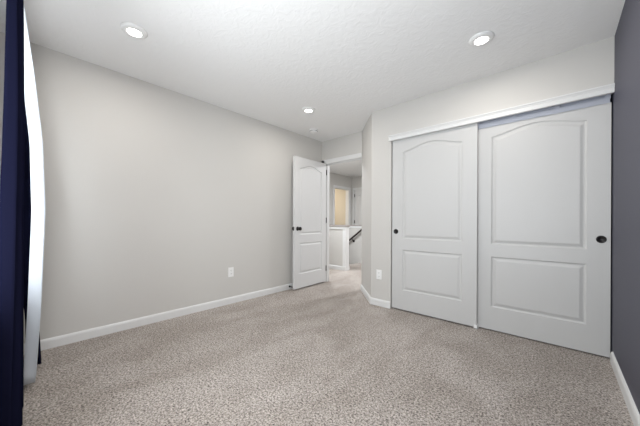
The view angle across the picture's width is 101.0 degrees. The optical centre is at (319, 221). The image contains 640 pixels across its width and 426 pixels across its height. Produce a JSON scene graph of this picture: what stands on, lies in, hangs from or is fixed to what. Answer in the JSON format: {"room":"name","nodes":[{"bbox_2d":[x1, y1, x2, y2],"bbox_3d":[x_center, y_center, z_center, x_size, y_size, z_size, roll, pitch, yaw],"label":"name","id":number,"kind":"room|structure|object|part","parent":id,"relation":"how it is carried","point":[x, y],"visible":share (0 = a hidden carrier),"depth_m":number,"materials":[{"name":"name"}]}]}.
{"room":"empty bedroom","nodes":[
{"label":"empty bedroom","id":0,"kind":"room"},
{"bbox_2d":[0,32,321,343],"bbox_3d":[-1.226,-0.183,3.325,0.120,2.440,3.851,0,0,42],"label":"wall","id":1,"kind":"structure","parent":0,"point":[153,192],"depth_m":2.67,"materials":[{"name":"grey paint"}]},
{"bbox_2d":[24,283,292,354],"bbox_3d":[-1.181,0.996,3.280,0.014,0.083,3.611,0,0,42],"label":"baseboard","id":2,"kind":"structure","parent":1,"relation":"attached to","point":[52,342],"depth_m":2.65,"materials":[{"name":"white paint"}]},
{"bbox_2d":[228,267,233,276],"bbox_3d":[-1.127,0.638,3.342,0.009,0.120,0.074,0,0,42],"label":"wall outlet","id":3,"kind":"object","parent":1,"relation":"attached to","point":[231,269],"visible":1,"depth_m":3.34,"materials":[{"name":"white plastic"}]},
{"bbox_2d":[0,0,624,176],"bbox_3d":[-0.279,-1.458,4.744,7.636,0.120,7.217,0,0,42],"label":"ceiling","id":4,"kind":"structure","parent":0,"point":[267,61],"depth_m":2.08,"materials":[{"name":"white paint"}]},
{"bbox_2d":[120,22,147,38],"bbox_3d":[-1.365,-1.395,1.940,0.168,0.018,0.168,0,0,42],"label":"recessed light","id":5,"kind":"object","parent":4,"relation":"in","point":[133,30],"visible":1,"depth_m":1.92,"materials":[{"name":"white plastic"}]},
{"bbox_2d":[302,107,314,112],"bbox_3d":[-0.143,-1.389,3.295,0.168,0.018,0.168,0,0,42],"label":"recessed light","id":6,"kind":"object","parent":4,"relation":"in","point":[305,109],"visible":1,"depth_m":3.27,"materials":[{"name":"white plastic"}]},
{"bbox_2d":[309,129,317,133],"bbox_3d":[-0.097,-1.379,4.038,0.148,0.038,0.148,0,0,42],"label":"smoke detector","id":7,"kind":"object","parent":4,"relation":"attached to","point":[313,131],"visible":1,"depth_m":4.00,"materials":[{"name":"white plastic"}]},
{"bbox_2d":[469,31,494,46],"bbox_3d":[1.227,-1.382,2.007,0.168,0.018,0.168,0,0,42],"label":"recessed light","id":8,"kind":"object","parent":4,"relation":"in","point":[482,38],"visible":1,"depth_m":1.99,"materials":[{"name":"white plastic"}]},
{"bbox_2d":[22,263,633,425],"bbox_3d":[-0.292,1.167,4.744,7.636,0.250,7.217,0,0,42],"label":"floor","id":9,"kind":"structure","parent":0,"point":[319,354],"depth_m":1.82,"materials":[{"name":"beige carpet"}]},
{"bbox_2d":[329,229,342,265],"bbox_3d":[0.017,1.326,6.185,1.363,2.435,0.110,0,0,42],"label":"wall","id":10,"kind":"structure","parent":0,"point":[335,235],"depth_m":5.80,"materials":[{"name":"grey paint"}]},
{"bbox_2d":[329,264,341,269],"bbox_3d":[1.446,1.009,5.708,4.120,0.083,1.345,0,0,42],"label":"baseboard","id":11,"kind":"structure","parent":10,"relation":"attached to","point":[330,266],"depth_m":5.80,"materials":[{"name":"white paint"}]},
{"bbox_2d":[329,226,361,270],"bbox_3d":[1.376,0.582,5.623,4.128,0.935,1.127,0,0,42],"label":"trim","id":12,"kind":"structure","parent":10,"relation":"attached to","point":[345,267],"depth_m":5.67,"materials":[{"name":"white paint"}]},
{"bbox_2d":[329,225,361,226],"bbox_3d":[1.422,0.102,5.662,4.140,0.025,1.250,0,0,42],"label":"cap","id":13,"kind":"object","parent":12,"relation":"on","point":[329,225],"visible":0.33,"depth_m":5.86,"materials":[{"name":"grey paint"}]},
{"bbox_2d":[329,173,351,224],"bbox_3d":[-0.135,0.572,7.119,0.120,3.940,3.486,0,0,42],"label":"wall","id":14,"kind":"structure","parent":0,"point":[335,179],"depth_m":7.70,"materials":[{"name":"grey paint"}]},
{"bbox_2d":[333,185,350,224],"bbox_3d":[0.616,-0.005,7.936,0.135,2.102,0.839,0,0,42],"label":"door frame","id":15,"kind":"structure","parent":14,"relation":"in","point":[348,190],"depth_m":8.16,"materials":[{"name":"white paint"}]},
{"bbox_2d":[335,189,345,224],"bbox_3d":[-0.385,-0.179,8.628,2.280,2.440,1.587,0,0,42],"label":"wall","id":16,"kind":"structure","parent":0,"point":[340,195],"depth_m":8.59,"materials":[{"name":"beige paint"}]},
{"bbox_2d":[322,131,361,160],"bbox_3d":[0.386,-0.175,4.383,0.854,2.440,0.120,0,0,42],"label":"wall","id":17,"kind":"structure","parent":0,"point":[350,144],"depth_m":4.32,"materials":[{"name":"grey paint"}]},
{"bbox_2d":[321,153,361,281],"bbox_3d":[0.381,-0.009,4.378,0.853,2.108,0.134,0,0,42],"label":"door frame","id":18,"kind":"structure","parent":17,"relation":"in","point":[354,157],"depth_m":4.60,"materials":[{"name":"white paint"}]},
{"bbox_2d":[292,156,326,289],"bbox_3d":[-0.150,0.014,4.262,0.175,2.012,0.764,0,0,40],"label":"door","id":19,"kind":"structure","parent":18,"relation":"attached to","point":[309,176],"depth_m":4.20,"materials":[{"name":"white paint"}]},
{"bbox_2d":[349,228,361,264],"bbox_3d":[1.780,1.334,6.081,4.120,2.435,0.100,0,0,42],"label":"wall","id":20,"kind":"structure","parent":0,"point":[355,248],"depth_m":6.80,"materials":[{"name":"grey paint"}]},
{"bbox_2d":[349,229,361,241],"bbox_3d":[0.850,0.408,6.798,1.279,0.971,0.089,0,0,42],"label":"handrail","id":21,"kind":"object","parent":20,"relation":"attached to","point":[359,231],"visible":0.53,"depth_m":6.73,"materials":[{"name":"grey metal"}]},
{"bbox_2d":[352,176,361,219],"bbox_3d":[2.615,-0.164,6.906,4.240,2.440,0.120,0,0,42],"label":"wall","id":22,"kind":"structure","parent":0,"point":[356,181],"depth_m":8.21,"materials":[{"name":"grey paint"}]},
{"bbox_2d":[352,187,361,224],"bbox_3d":[1.345,0.001,7.961,0.884,2.097,0.015,0,0,42],"label":"door frame","id":23,"kind":"structure","parent":22,"relation":"in","point":[359,187],"depth_m":8.22,"materials":[{"name":"white paint"}]},
{"bbox_2d":[354,189,361,224],"bbox_3d":[1.357,0.029,7.976,0.755,2.022,0.054,0,0,42],"label":"door","id":24,"kind":"structure","parent":23,"relation":"attached to","point":[358,193],"depth_m":8.13,"materials":[{"name":"white paint"}]},
{"bbox_2d":[361,36,614,307],"bbox_3d":[1.300,-0.171,2.936,0.541,2.440,2.609,0,0,-36],"label":"wall","id":25,"kind":"structure","parent":0,"point":[589,66],"depth_m":2.81,"materials":[{"name":"grey paint"}]},
{"bbox_2d":[361,284,389,308],"bbox_3d":[0.663,1.005,3.602,0.167,0.083,0.915,0,0,-14],"label":"baseboard","id":26,"kind":"structure","parent":25,"relation":"attached to","point":[383,303],"depth_m":3.31,"materials":[{"name":"white paint"}]},
{"bbox_2d":[376,269,381,279],"bbox_3d":[0.734,0.659,3.285,0.074,0.120,0.009,0,0,42],"label":"wall outlet","id":27,"kind":"object","parent":25,"relation":"attached to","point":[378,272],"visible":1,"depth_m":3.28,"materials":[{"name":"white plastic"}]},
{"bbox_2d":[388,83,614,141],"bbox_3d":[1.508,-0.996,2.571,1.826,0.060,0.040,0,0,42],"label":"door trim","id":28,"kind":"structure","parent":25,"relation":"attached to","point":[610,88],"depth_m":2.35,"materials":[{"name":"white paint"}]},
{"bbox_2d":[478,94,610,128],"bbox_3d":[1.577,-0.956,2.638,1.790,0.076,0.051,0,0,42],"label":"door track","id":29,"kind":"object","parent":25,"relation":"attached to","point":[603,99],"visible":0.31,"depth_m":2.27,"materials":[{"name":"silver metal"}]},
{"bbox_2d":[392,123,477,326],"bbox_3d":[1.214,0.031,2.896,0.897,2.004,0.040,0,0,42],"label":"door","id":30,"kind":"structure","parent":29,"relation":"attached to","point":[435,174],"depth_m":2.84,"materials":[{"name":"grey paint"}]},
{"bbox_2d":[477,102,610,357],"bbox_3d":[1.902,0.062,2.340,0.909,1.959,0.040,0,0,42],"label":"door","id":31,"kind":"structure","parent":29,"relation":"hanging from","point":[544,182],"depth_m":2.26,"materials":[{"name":"grey paint"}]},
{"bbox_3d":[2.191,0.138,2.056,0.059,0.059,0.006,0,0,42],"label":"cup pull","id":32,"kind":"part","parent":31,"relation":"part of","materials":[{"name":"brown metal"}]},
{"bbox_2d":[610,0,639,413],"bbox_3d":[1.404,-0.170,1.007,0.120,2.440,3.936,0,0,42],"label":"wall","id":33,"kind":"structure","parent":0,"point":[625,101],"depth_m":1.60,"materials":[{"name":"grey paint"}]},
{"bbox_2d":[610,352,639,425],"bbox_3d":[1.147,1.007,0.830,0.014,0.083,3.096,0,0,42],"label":"baseboard","id":34,"kind":"structure","parent":33,"relation":"attached to","point":[633,411],"depth_m":1.53,"materials":[{"name":"white paint"}]},
{"bbox_3d":[-1.175,-0.183,0.766,3.385,2.440,0.120,0,0,42],"label":"wall","id":35,"kind":"structure","parent":0,"visible":0},
{"bbox_3d":[-1.079,-1.317,0.850,3.250,0.070,0.126,0,0,42],"label":"curtain rod","id":36,"kind":"object","parent":35,"relation":"attached to","visible":0},
{"bbox_2d":[0,0,24,425],"bbox_3d":[-1.502,-0.179,1.282,0.452,2.390,0.088,0,0,42],"label":"curtain","id":37,"kind":"object","parent":36,"relation":"hanging from","point":[12,154],"visible":1,"depth_m":1.16,"materials":[{"name":"fabric"}]},
{"bbox_2d":[24,101,41,364],"bbox_3d":[-2.118,-0.177,1.931,0.272,2.380,0.115,0,0,42],"label":"curtain","id":38,"kind":"object","parent":36,"relation":"hanging from","point":[27,180],"visible":0.3,"depth_m":1.87,"materials":[{"name":"fabric"}]},
{"bbox_2d":[24,8,44,384],"bbox_3d":[-1.893,-0.186,1.717,0.703,2.380,0.151,0,0,42],"label":"sheer curtain","id":39,"kind":"object","parent":36,"relation":"hanging from","point":[30,92],"visible":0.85,"depth_m":1.54,"materials":[{"name":"white fabric"}]}
]}

